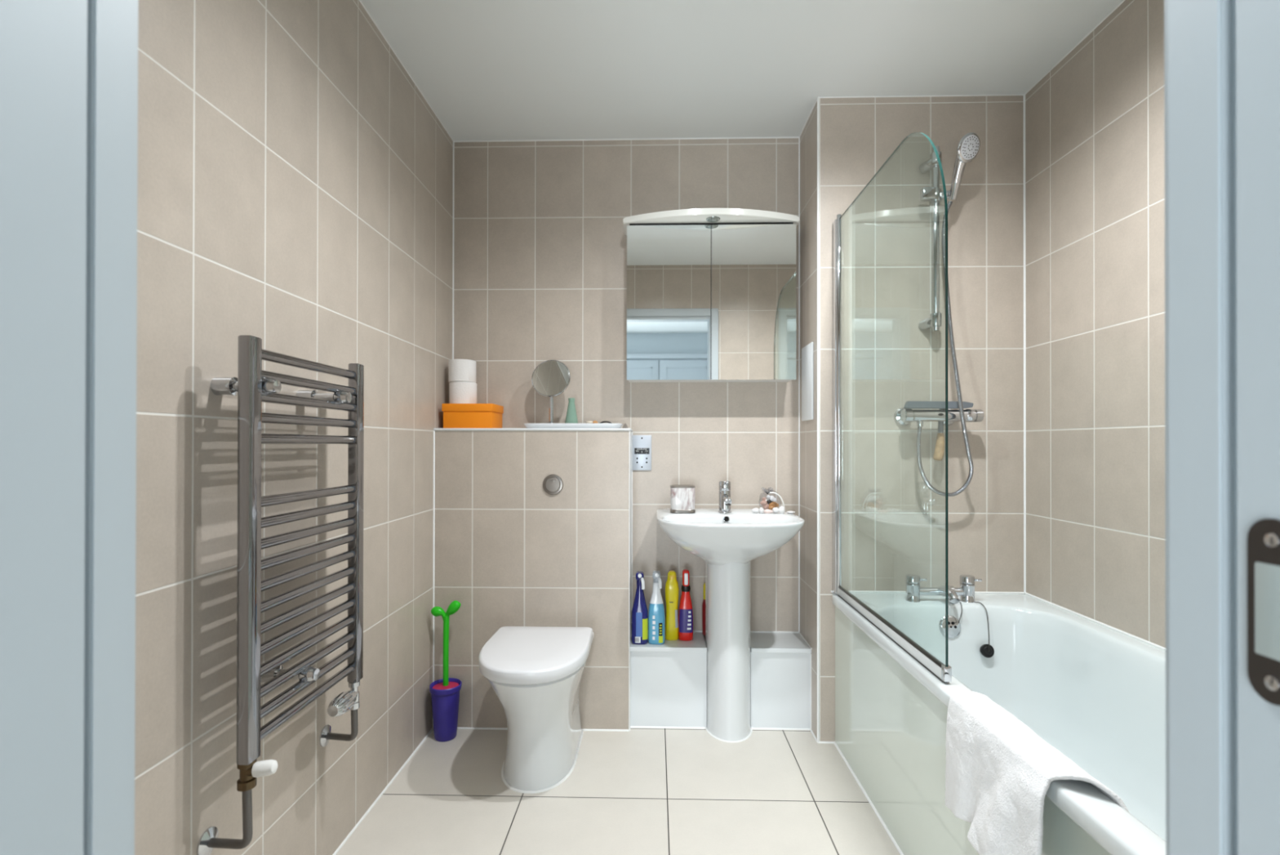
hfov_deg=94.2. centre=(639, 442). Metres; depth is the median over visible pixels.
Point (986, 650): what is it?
plug
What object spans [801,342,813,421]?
access panel
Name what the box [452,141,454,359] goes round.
trim
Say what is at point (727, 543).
basin
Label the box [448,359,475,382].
toilet roll
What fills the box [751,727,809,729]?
trim
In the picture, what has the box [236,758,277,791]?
radiator valve
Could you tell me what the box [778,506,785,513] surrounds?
pebble
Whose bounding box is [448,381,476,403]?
toilet roll
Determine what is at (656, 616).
spray bottle
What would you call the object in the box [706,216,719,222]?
spotlight
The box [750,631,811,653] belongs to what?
shelf
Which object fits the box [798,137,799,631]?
trim
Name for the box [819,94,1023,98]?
trim
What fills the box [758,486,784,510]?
bag
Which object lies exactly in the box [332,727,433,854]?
trim
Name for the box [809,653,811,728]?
trim
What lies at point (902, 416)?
shower mixer
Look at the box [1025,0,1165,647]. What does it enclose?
wall
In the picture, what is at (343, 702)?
radiator valve
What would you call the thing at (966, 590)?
tap
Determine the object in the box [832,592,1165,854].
bathtub
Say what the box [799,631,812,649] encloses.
trim
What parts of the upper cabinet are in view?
door, mirror pane, door, mirror pane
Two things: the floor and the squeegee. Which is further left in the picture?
the floor
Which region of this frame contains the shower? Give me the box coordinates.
[948,132,980,199]
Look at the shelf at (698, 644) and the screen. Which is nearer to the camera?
the screen
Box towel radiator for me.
[210,334,364,764]
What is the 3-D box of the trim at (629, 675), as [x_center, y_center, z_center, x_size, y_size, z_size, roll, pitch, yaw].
[-0.040,0.946,2.271,0.006,0.293,0.006,0,0,24]
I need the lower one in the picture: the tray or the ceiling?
the tray
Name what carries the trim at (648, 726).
attached to the wall at (513, 552)
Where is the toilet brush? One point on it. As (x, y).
(445, 691)
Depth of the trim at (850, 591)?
2.16 m
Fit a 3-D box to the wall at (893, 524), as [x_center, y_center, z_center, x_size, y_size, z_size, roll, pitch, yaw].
[1.050,-0.082,2.327,0.792,2.352,0.331,0,0,1]
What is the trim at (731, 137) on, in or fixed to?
attached to the wall at (540, 240)
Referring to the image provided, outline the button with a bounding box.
[542,474,563,494]
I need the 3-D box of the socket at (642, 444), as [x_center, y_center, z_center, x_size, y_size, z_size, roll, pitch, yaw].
[0.008,0.043,2.464,0.079,0.145,0.008,0,0,1]
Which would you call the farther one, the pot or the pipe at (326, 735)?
the pot
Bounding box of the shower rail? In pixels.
[919,146,950,331]
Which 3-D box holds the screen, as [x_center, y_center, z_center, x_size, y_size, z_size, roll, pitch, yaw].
[0.701,-0.134,1.752,0.022,1.353,0.836,0,0,1]
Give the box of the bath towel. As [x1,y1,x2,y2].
[944,690,1129,854]
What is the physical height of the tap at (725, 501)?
0.128 m
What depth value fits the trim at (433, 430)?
2.27 m
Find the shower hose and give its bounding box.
[916,200,973,496]
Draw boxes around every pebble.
[751,507,759,513]
[759,506,764,513]
[764,509,773,513]
[772,506,778,512]
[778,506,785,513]
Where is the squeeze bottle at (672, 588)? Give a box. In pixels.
[664,569,679,639]
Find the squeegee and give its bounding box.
[903,400,973,460]
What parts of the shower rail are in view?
slider knob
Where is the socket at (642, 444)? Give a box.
[632,435,651,470]
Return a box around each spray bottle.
[631,570,648,644]
[648,569,665,644]
[678,568,693,640]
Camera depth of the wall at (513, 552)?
2.27 m
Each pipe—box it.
[196,788,253,854]
[319,708,358,746]
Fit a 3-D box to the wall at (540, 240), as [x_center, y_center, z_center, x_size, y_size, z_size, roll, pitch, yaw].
[-0.037,-0.083,2.495,1.491,2.352,0.050,0,0,1]
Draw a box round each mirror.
[531,360,570,422]
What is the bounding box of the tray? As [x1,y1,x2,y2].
[524,422,622,427]
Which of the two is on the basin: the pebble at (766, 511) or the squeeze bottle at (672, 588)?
the pebble at (766, 511)
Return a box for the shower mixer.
[893,407,984,426]
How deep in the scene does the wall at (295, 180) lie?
1.35 m
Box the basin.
[656,508,804,742]
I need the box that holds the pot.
[429,677,462,741]
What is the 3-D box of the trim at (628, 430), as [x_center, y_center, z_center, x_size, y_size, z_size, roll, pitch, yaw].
[-0.040,0.522,2.256,0.004,1.140,0.004,0,0,1]
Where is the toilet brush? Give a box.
[429,600,462,741]
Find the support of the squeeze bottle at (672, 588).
on the shelf at (698, 644)
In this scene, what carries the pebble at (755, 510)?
on the basin
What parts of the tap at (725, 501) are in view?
spout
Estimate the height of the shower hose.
1.034 m
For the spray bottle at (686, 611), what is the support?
on the shelf at (698, 644)
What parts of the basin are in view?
bowl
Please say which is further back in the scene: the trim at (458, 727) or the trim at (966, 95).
the trim at (458, 727)
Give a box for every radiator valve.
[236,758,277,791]
[327,680,359,716]
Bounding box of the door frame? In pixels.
[0,0,1279,854]
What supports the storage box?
on the trim at (434, 428)
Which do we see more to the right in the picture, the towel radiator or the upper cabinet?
the upper cabinet
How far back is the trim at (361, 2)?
1.99 m
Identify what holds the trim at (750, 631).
attached to the wall at (540, 240)
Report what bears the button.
attached to the wall at (513, 552)
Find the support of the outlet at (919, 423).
attached to the shower mixer
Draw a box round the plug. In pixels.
[958,601,994,657]
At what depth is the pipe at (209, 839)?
1.11 m
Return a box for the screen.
[832,132,951,681]
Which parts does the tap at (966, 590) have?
handle, spout, handle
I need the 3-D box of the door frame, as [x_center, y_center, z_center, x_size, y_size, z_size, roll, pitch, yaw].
[-0.003,0.064,0.383,0.911,2.042,0.166,0,0,1]
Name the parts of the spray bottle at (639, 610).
trigger lever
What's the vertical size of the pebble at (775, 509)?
0.022 m
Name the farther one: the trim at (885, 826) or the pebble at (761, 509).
the pebble at (761, 509)
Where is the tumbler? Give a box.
[670,484,695,512]
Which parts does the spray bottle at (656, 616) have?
trigger lever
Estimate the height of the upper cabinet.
0.638 m
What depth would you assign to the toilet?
1.87 m
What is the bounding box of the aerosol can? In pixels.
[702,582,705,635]
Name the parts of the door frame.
strike plate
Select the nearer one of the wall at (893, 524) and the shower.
the shower
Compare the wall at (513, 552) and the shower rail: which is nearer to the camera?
the shower rail
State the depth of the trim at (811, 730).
2.21 m
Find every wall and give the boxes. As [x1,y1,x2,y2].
[134,0,453,854]
[434,430,809,728]
[453,137,798,639]
[800,95,1023,741]
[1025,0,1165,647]
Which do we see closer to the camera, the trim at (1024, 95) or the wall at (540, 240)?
the trim at (1024, 95)
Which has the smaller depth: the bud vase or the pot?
the pot
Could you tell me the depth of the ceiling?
1.94 m
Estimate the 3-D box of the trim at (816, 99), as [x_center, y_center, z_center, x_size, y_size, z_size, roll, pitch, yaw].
[0.655,-1.259,2.316,0.006,0.006,0.281,0,0,1]
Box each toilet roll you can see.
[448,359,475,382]
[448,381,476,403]
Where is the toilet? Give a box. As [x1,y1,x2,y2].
[478,626,594,793]
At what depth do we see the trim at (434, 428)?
2.26 m
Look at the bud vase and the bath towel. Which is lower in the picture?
the bath towel
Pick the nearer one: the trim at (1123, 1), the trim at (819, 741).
the trim at (1123, 1)
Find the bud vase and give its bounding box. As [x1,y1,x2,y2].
[564,397,577,422]
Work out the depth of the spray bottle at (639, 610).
2.30 m
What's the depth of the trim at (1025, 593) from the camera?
1.78 m
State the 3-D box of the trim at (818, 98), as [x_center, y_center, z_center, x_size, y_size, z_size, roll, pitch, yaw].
[0.650,-0.083,2.171,0.008,2.352,0.008,0,0,1]
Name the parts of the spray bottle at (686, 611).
trigger lever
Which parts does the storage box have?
lid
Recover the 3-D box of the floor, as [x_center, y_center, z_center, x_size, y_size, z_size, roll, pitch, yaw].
[0.280,1.114,1.413,2.284,0.050,2.188,0,0,1]
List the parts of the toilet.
lid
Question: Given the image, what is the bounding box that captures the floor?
[335,727,900,854]
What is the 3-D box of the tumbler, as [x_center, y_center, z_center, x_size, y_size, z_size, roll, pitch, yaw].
[0.166,0.221,2.331,0.098,0.102,0.098,0,0,1]
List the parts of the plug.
chain, chain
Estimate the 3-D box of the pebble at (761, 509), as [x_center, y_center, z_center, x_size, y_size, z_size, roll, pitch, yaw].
[0.469,0.263,2.295,0.019,0.024,0.024,0,0,1]
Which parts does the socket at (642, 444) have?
label panel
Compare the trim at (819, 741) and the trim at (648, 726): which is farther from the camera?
the trim at (648, 726)
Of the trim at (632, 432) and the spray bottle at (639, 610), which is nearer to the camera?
the spray bottle at (639, 610)
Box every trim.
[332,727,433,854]
[358,0,453,141]
[432,430,435,727]
[433,427,632,431]
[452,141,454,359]
[453,137,799,142]
[457,726,629,730]
[628,430,630,729]
[629,675,630,728]
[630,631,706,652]
[630,725,706,728]
[631,431,632,608]
[750,631,799,632]
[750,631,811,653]
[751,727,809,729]
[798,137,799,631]
[799,98,817,137]
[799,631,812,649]
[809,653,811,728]
[809,728,817,742]
[817,97,819,742]
[818,741,834,742]
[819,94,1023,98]
[831,590,1024,593]
[833,741,903,854]
[1022,94,1026,592]
[1024,0,1125,94]
[1024,591,1165,650]
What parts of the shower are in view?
handle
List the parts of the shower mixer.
flow handle, temperature handle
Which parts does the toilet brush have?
handle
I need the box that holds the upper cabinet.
[622,208,799,382]
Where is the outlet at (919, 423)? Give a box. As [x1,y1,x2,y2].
[916,420,923,426]
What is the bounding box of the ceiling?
[360,0,1123,141]
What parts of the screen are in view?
hinge post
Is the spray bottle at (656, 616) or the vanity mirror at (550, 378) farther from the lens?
the vanity mirror at (550, 378)
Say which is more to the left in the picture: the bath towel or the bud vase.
the bud vase
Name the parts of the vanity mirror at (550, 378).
stem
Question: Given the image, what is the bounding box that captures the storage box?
[441,403,503,427]
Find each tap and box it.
[717,480,732,512]
[905,573,982,604]

